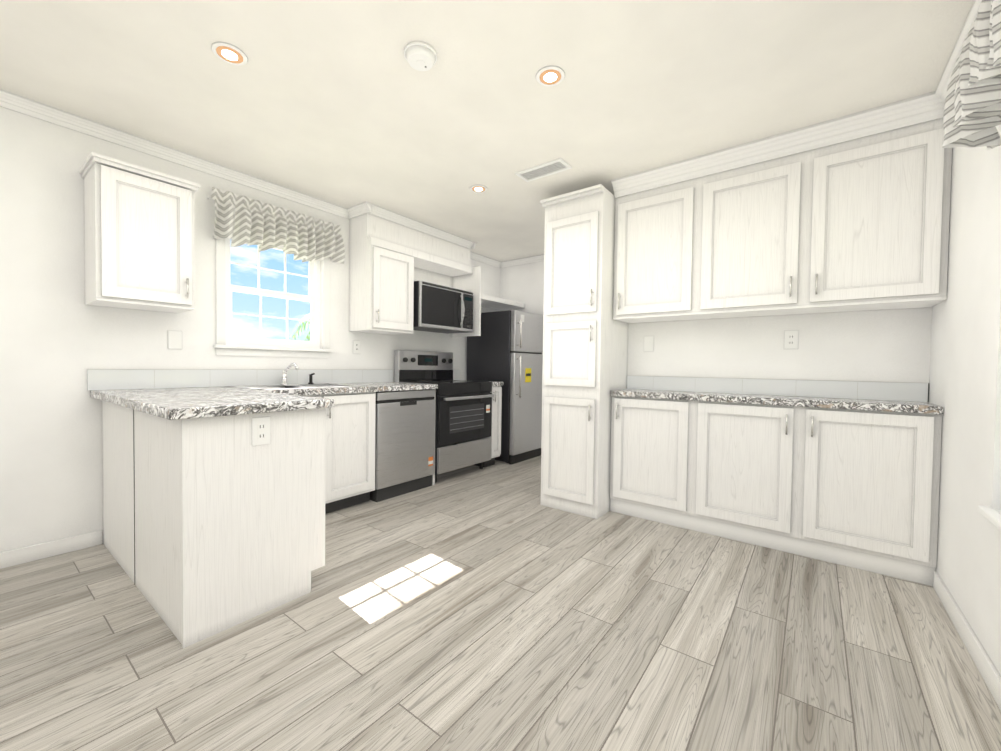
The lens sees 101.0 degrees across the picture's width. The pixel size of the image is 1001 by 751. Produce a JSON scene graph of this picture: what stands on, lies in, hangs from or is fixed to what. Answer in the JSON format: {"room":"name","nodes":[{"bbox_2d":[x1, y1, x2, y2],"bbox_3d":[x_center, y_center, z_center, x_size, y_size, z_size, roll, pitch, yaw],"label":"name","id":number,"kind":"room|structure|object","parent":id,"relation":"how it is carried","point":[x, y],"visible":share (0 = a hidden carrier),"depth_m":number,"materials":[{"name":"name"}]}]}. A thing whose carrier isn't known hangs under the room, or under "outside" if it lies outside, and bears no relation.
{"room":"kitchen","nodes":[
{"label":"kitchen","id":0,"kind":"room"},
{"bbox_2d":[0,107,499,551],"bbox_3d":[-2.224,-0.227,2.688,0.160,2.432,7.390,2,2,37],"label":"wall","id":1,"kind":"structure","parent":0,"point":[58,337],"depth_m":2.31,"materials":[{"name":"white paint"}]},
{"bbox_2d":[0,530,101,568],"bbox_3d":[-3.321,0.968,1.153,0.013,0.085,3.212,2,2,37],"label":"baseboard","id":2,"kind":"structure","parent":1,"relation":"attached to","point":[31,553],"depth_m":2.26,"materials":[{"name":"white wood"}]},
{"bbox_2d":[79,152,198,311],"bbox_3d":[-2.101,-0.782,2.412,0.337,0.738,0.433,2,2,37],"label":"upper cabinet","id":3,"kind":"object","parent":1,"relation":"attached to","point":[139,237],"depth_m":2.29,"materials":[{"name":"white wood"}]},
{"bbox_2d":[167,330,181,349],"bbox_3d":[-2.119,-0.231,2.685,0.010,0.121,0.077,2,2,37],"label":"electrical outlet","id":4,"kind":"object","parent":1,"relation":"attached to","point":[174,339],"visible":1,"depth_m":2.68,"materials":[{"name":"white plastic"}]},
{"bbox_2d":[0,89,355,218],"bbox_3d":[-2.796,-1.395,1.716,0.052,0.068,4.854,2,2,37],"label":"crown molding","id":5,"kind":"structure","parent":1,"relation":"attached to","point":[8,100],"depth_m":2.56,"materials":[{"name":"white wood"}]},
{"bbox_2d":[213,238,331,357],"bbox_3d":[-1.757,-0.634,3.220,0.160,0.975,0.866,2,2,37],"label":"window","id":6,"kind":"structure","parent":1,"relation":"in","point":[238,346],"depth_m":3.18,"materials":[{"name":"white plastic"}]},
{"bbox_2d":[207,186,344,263],"bbox_3d":[-1.659,-1.094,3.149,0.157,0.364,0.965,2,2,37],"label":"valance","id":7,"kind":"object","parent":1,"relation":"attached to","point":[240,220],"visible":1,"depth_m":3.07,"materials":[{"name":"fabric"}]},
{"bbox_2d":[353,340,359,353],"bbox_3d":[-1.307,-0.258,3.751,0.008,0.121,0.077,2,2,37],"label":"electrical outlet","id":8,"kind":"object","parent":1,"relation":"attached to","point":[356,346],"visible":1,"depth_m":3.75,"materials":[{"name":"white plastic"}]},
{"bbox_2d":[349,213,414,334],"bbox_3d":[-1.077,-0.928,3.750,0.337,1.046,0.454,2,2,37],"label":"upper cabinet","id":9,"kind":"object","parent":1,"relation":"attached to","point":[381,251],"depth_m":3.62,"materials":[{"name":"white wood"}]},
{"bbox_2d":[415,230,478,336],"bbox_3d":[-0.695,-0.934,4.252,0.337,1.046,0.925,2,2,37],"label":"upper cabinet","id":10,"kind":"object","parent":1,"relation":"attached to","point":[438,261],"depth_m":4.34,"materials":[{"name":"white wood"}]},
{"bbox_2d":[413,281,473,333],"bbox_3d":[-0.646,-0.678,4.230,0.452,0.425,0.752,2,2,37],"label":"microwave","id":11,"kind":"object","parent":10,"relation":"attached to","point":[441,309],"visible":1,"depth_m":4.07,"materials":[{"name":"silver metal"}]},
{"bbox_2d":[470,252,499,267],"bbox_3d":[-0.278,-1.438,5.022,0.052,0.068,0.814,2,2,37],"label":"crown molding","id":12,"kind":"structure","parent":1,"relation":"attached to","point":[474,256],"depth_m":5.13,"materials":[{"name":"white wood"}]},
{"bbox_2d":[481,294,524,309],"bbox_3d":[-0.119,-0.878,4.958,0.401,0.055,0.888,2,2,37],"label":"shelf","id":13,"kind":"object","parent":1,"relation":"attached to","point":[492,302],"visible":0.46,"depth_m":4.93,"materials":[{"name":"white wood"}]},
{"bbox_2d":[0,0,973,261],"bbox_3d":[-0.620,-1.444,1.450,4.153,0.100,7.390,2,2,37],"label":"ceiling","id":14,"kind":"structure","parent":0,"point":[342,102],"depth_m":1.97,"materials":[{"name":"beige paint"}]},
{"bbox_2d":[211,42,247,65],"bbox_3d":[-1.186,-1.406,1.807,0.136,0.006,0.136,2,2,37],"label":"recessed light","id":15,"kind":"object","parent":14,"relation":"in","point":[229,53],"visible":1,"depth_m":1.80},
{"bbox_2d":[360,201,476,251],"bbox_3d":[-0.709,-1.420,4.008,0.052,0.068,1.426,2,2,37],"label":"crown molding","id":16,"kind":"structure","parent":14,"relation":"attached to","point":[365,207],"depth_m":3.86,"materials":[{"name":"white wood"}]},
{"bbox_2d":[404,41,436,70],"bbox_3d":[-0.347,-1.378,1.792,0.140,0.040,0.140,2,2,37],"label":"smoke detector","id":17,"kind":"object","parent":14,"relation":"attached to","point":[420,56],"visible":1,"depth_m":1.76,"materials":[{"name":"white plastic"}]},
{"bbox_2d":[470,185,486,192],"bbox_3d":[-0.167,-1.423,3.146,0.136,0.006,0.136,2,2,37],"label":"recessed light","id":18,"kind":"object","parent":14,"relation":"in","point":[478,188],"visible":1,"depth_m":3.13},
{"bbox_2d":[515,158,571,181],"bbox_3d":[0.293,-1.409,2.840,0.360,0.008,0.150,2,2,37],"label":"ceiling vent","id":19,"kind":"object","parent":14,"relation":"in","point":[545,169],"visible":0.94,"depth_m":2.83,"materials":[{"name":"white plastic"}]},
{"bbox_2d":[536,66,564,85],"bbox_3d":[0.232,-1.390,1.920,0.136,0.006,0.136,2,2,37],"label":"recessed light","id":20,"kind":"object","parent":14,"relation":"in","point":[550,75],"visible":1,"depth_m":1.91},
{"bbox_2d":[0,456,1000,750],"bbox_3d":[-0.653,1.087,1.508,4.153,0.100,7.390,2,2,37],"label":"floor","id":21,"kind":"structure","parent":0,"point":[496,606],"depth_m":1.56,"materials":[{"name":"laminate"}]},
{"bbox_2d":[102,403,330,647],"bbox_3d":[-1.597,0.573,2.209,1.452,0.870,0.566,2,2,37],"label":"base cabinet","id":22,"kind":"object","parent":21,"relation":"on","point":[225,491],"depth_m":1.76,"materials":[{"name":"white wood"}]},
{"bbox_2d":[90,387,334,422],"bbox_3d":[-1.568,0.119,2.203,1.482,0.040,0.693,2,2,37],"label":"countertop","id":23,"kind":"structure","parent":22,"relation":"on","point":[168,403],"depth_m":1.88,"materials":[{"name":"grey stone"}]},
{"bbox_2d":[307,391,378,511],"bbox_3d":[-1.481,0.556,3.032,0.638,0.870,0.893,2,2,37],"label":"base cabinet","id":24,"kind":"object","parent":21,"relation":"on","point":[353,416],"depth_m":3.04,"materials":[{"name":"white wood"}]},
{"bbox_2d":[275,383,437,394],"bbox_3d":[-1.253,0.098,3.305,0.647,0.040,1.442,2,2,37],"label":"countertop","id":25,"kind":"structure","parent":24,"relation":"on","point":[366,386],"depth_m":3.15,"materials":[{"name":"grey stone"}]},
{"bbox_2d":[279,363,294,382],"bbox_3d":[-1.619,-0.011,3.140,0.155,0.167,0.070,2,2,37],"label":"faucet","id":26,"kind":"object","parent":25,"relation":"on","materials":[{"name":"silver metal"}]},
{"bbox_2d":[235,383,362,390],"bbox_3d":[-1.491,0.174,3.040,0.514,0.194,0.754,2,2,37],"label":"sink","id":27,"kind":"object","parent":25,"relation":"in","point":[254,386],"depth_m":3.14,"materials":[{"name":"silver metal"}]},
{"bbox_2d":[307,371,314,382],"bbox_3d":[-1.521,0.024,3.324,0.071,0.092,0.039,2,2,37],"label":"sprayer","id":28,"kind":"object","parent":25,"relation":"on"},
{"bbox_2d":[370,389,434,501],"bbox_3d":[-1.004,0.553,3.617,0.594,0.862,0.604,2,2,37],"label":"dishwasher","id":29,"kind":"object","parent":21,"relation":"on","point":[405,443],"visible":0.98,"depth_m":3.40,"materials":[{"name":"silver metal"}]},
{"bbox_2d":[394,350,493,482],"bbox_3d":[-0.550,0.365,4.171,0.696,1.225,0.760,2,2,37],"label":"range","id":30,"kind":"object","parent":21,"relation":"on","point":[463,418],"visible":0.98,"depth_m":4.04,"materials":[{"name":"silver metal"}]},
{"bbox_2d":[474,383,502,466],"bbox_3d":[-0.295,0.536,4.588,0.638,0.870,0.184,2,2,37],"label":"base cabinet","id":31,"kind":"object","parent":21,"relation":"on","point":[496,387],"depth_m":4.41,"materials":[{"name":"white wood"}]},
{"bbox_2d":[467,310,542,464],"bbox_3d":[0.096,0.123,4.927,0.755,1.690,0.665,2,2,37],"label":"refrigerator","id":32,"kind":"object","parent":21,"relation":"on","point":[506,348],"visible":0.81,"depth_m":4.63,"materials":[{"name":"silver metal"}]},
{"bbox_2d":[540,184,627,518],"bbox_3d":[0.655,-0.159,3.246,0.490,2.346,0.588,2,2,37],"label":"pantry cabinet","id":33,"kind":"object","parent":21,"relation":"on","point":[585,354],"visible":0.92,"depth_m":3.02,"materials":[{"name":"white wood"}]},
{"bbox_2d":[610,395,689,528],"bbox_3d":[1.143,0.591,3.036,0.568,0.870,0.348,2,2,37],"label":"base cabinet","id":34,"kind":"object","parent":21,"relation":"on","point":[650,455],"depth_m":2.90,"materials":[{"name":"white wood"}]},
{"bbox_2d":[686,399,797,553],"bbox_3d":[1.595,0.604,2.691,0.569,0.870,0.348,2,2,37],"label":"base cabinet","id":35,"kind":"object","parent":21,"relation":"on","point":[742,454],"depth_m":2.56,"materials":[{"name":"white wood"}]},
{"bbox_2d":[794,403,943,585],"bbox_3d":[2.048,0.618,2.347,0.569,0.870,0.348,2,2,37],"label":"base cabinet","id":36,"kind":"object","parent":21,"relation":"on","point":[845,473],"depth_m":2.20,"materials":[{"name":"white wood"}]},
{"bbox_2d":[610,387,943,410],"bbox_3d":[1.598,0.150,2.677,1.706,0.040,0.358,2,2,37],"label":"countertop","id":37,"kind":"structure","parent":36,"relation":"on","point":[898,404],"depth_m":2.45,"materials":[{"name":"grey stone"}]},
{"bbox_2d":[500,261,543,353],"bbox_3d":[0.676,-0.243,5.024,1.624,2.432,0.160,2,2,37],"label":"wall","id":38,"kind":"structure","parent":0,"point":[524,283],"depth_m":5.19,"materials":[{"name":"white paint"}]},
{"bbox_2d":[500,254,543,267],"bbox_3d":[0.627,-1.423,4.912,1.624,0.068,0.052,2,2,37],"label":"crown molding","id":39,"kind":"structure","parent":38,"relation":"attached to","point":[538,258],"depth_m":5.18,"materials":[{"name":"white wood"}]},
{"bbox_2d":[627,307,931,382],"bbox_3d":[1.946,-0.189,3.397,2.369,2.432,1.210,2,2,37],"label":"wall block","id":40,"kind":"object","parent":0,"point":[892,345],"visible":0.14,"depth_m":2.67,"materials":[{"name":"white paint"}]},
{"bbox_2d":[613,179,700,321],"bbox_3d":[1.163,-0.915,3.001,0.568,0.980,0.348,2,2,37],"label":"upper cabinet","id":41,"kind":"object","parent":40,"relation":"attached to","point":[653,248],"depth_m":2.87,"materials":[{"name":"white wood"}]},
{"bbox_2d":[693,152,804,317],"bbox_3d":[1.615,-0.901,2.657,0.569,0.980,0.348,2,2,37],"label":"upper cabinet","id":42,"kind":"object","parent":40,"relation":"attached to","point":[747,220],"depth_m":2.53,"materials":[{"name":"white wood"}]},
{"bbox_2d":[611,92,931,197],"bbox_3d":[1.468,-1.339,2.519,1.620,0.106,0.081,2,2,37],"label":"crown molding","id":43,"kind":"structure","parent":40,"relation":"attached to","point":[916,110],"depth_m":2.38,"materials":[{"name":"white wood"}]},
{"bbox_2d":[784,330,798,348],"bbox_3d":[1.886,-0.232,2.675,0.077,0.121,0.008,2,2,37],"label":"electrical outlet","id":44,"kind":"object","parent":40,"relation":"attached to","point":[791,338],"visible":1,"depth_m":2.67,"materials":[{"name":"white plastic"}]},
{"bbox_2d":[801,118,951,313],"bbox_3d":[2.067,-0.887,2.312,0.569,0.980,0.348,2,2,37],"label":"upper cabinet","id":45,"kind":"object","parent":40,"relation":"attached to","point":[861,224],"depth_m":2.17,"materials":[{"name":"white wood"}]},
{"bbox_2d":[929,125,1000,675],"bbox_3d":[0.952,-0.130,0.270,0.160,2.432,7.390,2,2,37],"label":"wall","id":46,"kind":"structure","parent":0,"point":[965,375],"depth_m":1.67,"materials":[{"name":"white paint"}]},
{"bbox_2d":[928,0,981,121],"bbox_3d":[0.453,-1.289,-0.233,0.080,0.106,5.689,2,2,37],"label":"crown molding","id":47,"kind":"structure","parent":46,"relation":"attached to","point":[936,102],"depth_m":1.86,"materials":[{"name":"white wood"}]},
{"bbox_2d":[933,571,1000,710],"bbox_3d":[0.448,1.048,-0.201,0.013,0.085,5.685,2,2,37],"label":"baseboard","id":48,"kind":"structure","parent":46,"relation":"attached to","point":[989,673],"depth_m":1.57,"materials":[{"name":"white wood"}]},
{"bbox_2d":[942,0,1000,149],"bbox_3d":[1.229,-1.015,0.867,0.161,0.460,1.595,2,2,37],"label":"valance","id":49,"kind":"object","parent":46,"relation":"attached to","point":[972,113],"visible":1,"depth_m":1.32,"materials":[{"name":"fabric"}]},
{"bbox_2d":[978,506,1000,530],"bbox_3d":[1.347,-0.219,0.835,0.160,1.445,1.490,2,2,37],"label":"window sill","id":50,"kind":"structure","parent":46,"relation":"in","point":[991,515],"depth_m":1.40,"materials":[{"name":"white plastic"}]},
{"label":"outside","id":51,"kind":"structure","parent":0,"visible":0},
{"bbox_3d":[-0.053,1.807,-0.115,180.000,0.050,180.000,2,2,37],"label":"ground","id":52,"kind":"structure","parent":51,"visible":0},
{"bbox_2d":[288,313,309,340],"bbox_3d":[-11.118,-1.524,27.184,5.735,5.126,6.148,2,2,37],"label":"palm tree","id":53,"kind":"object","parent":52,"relation":"on","point":[303,325],"visible":0.06,"depth_m":25.87,"materials":[{"name":"green plant"}]}
]}

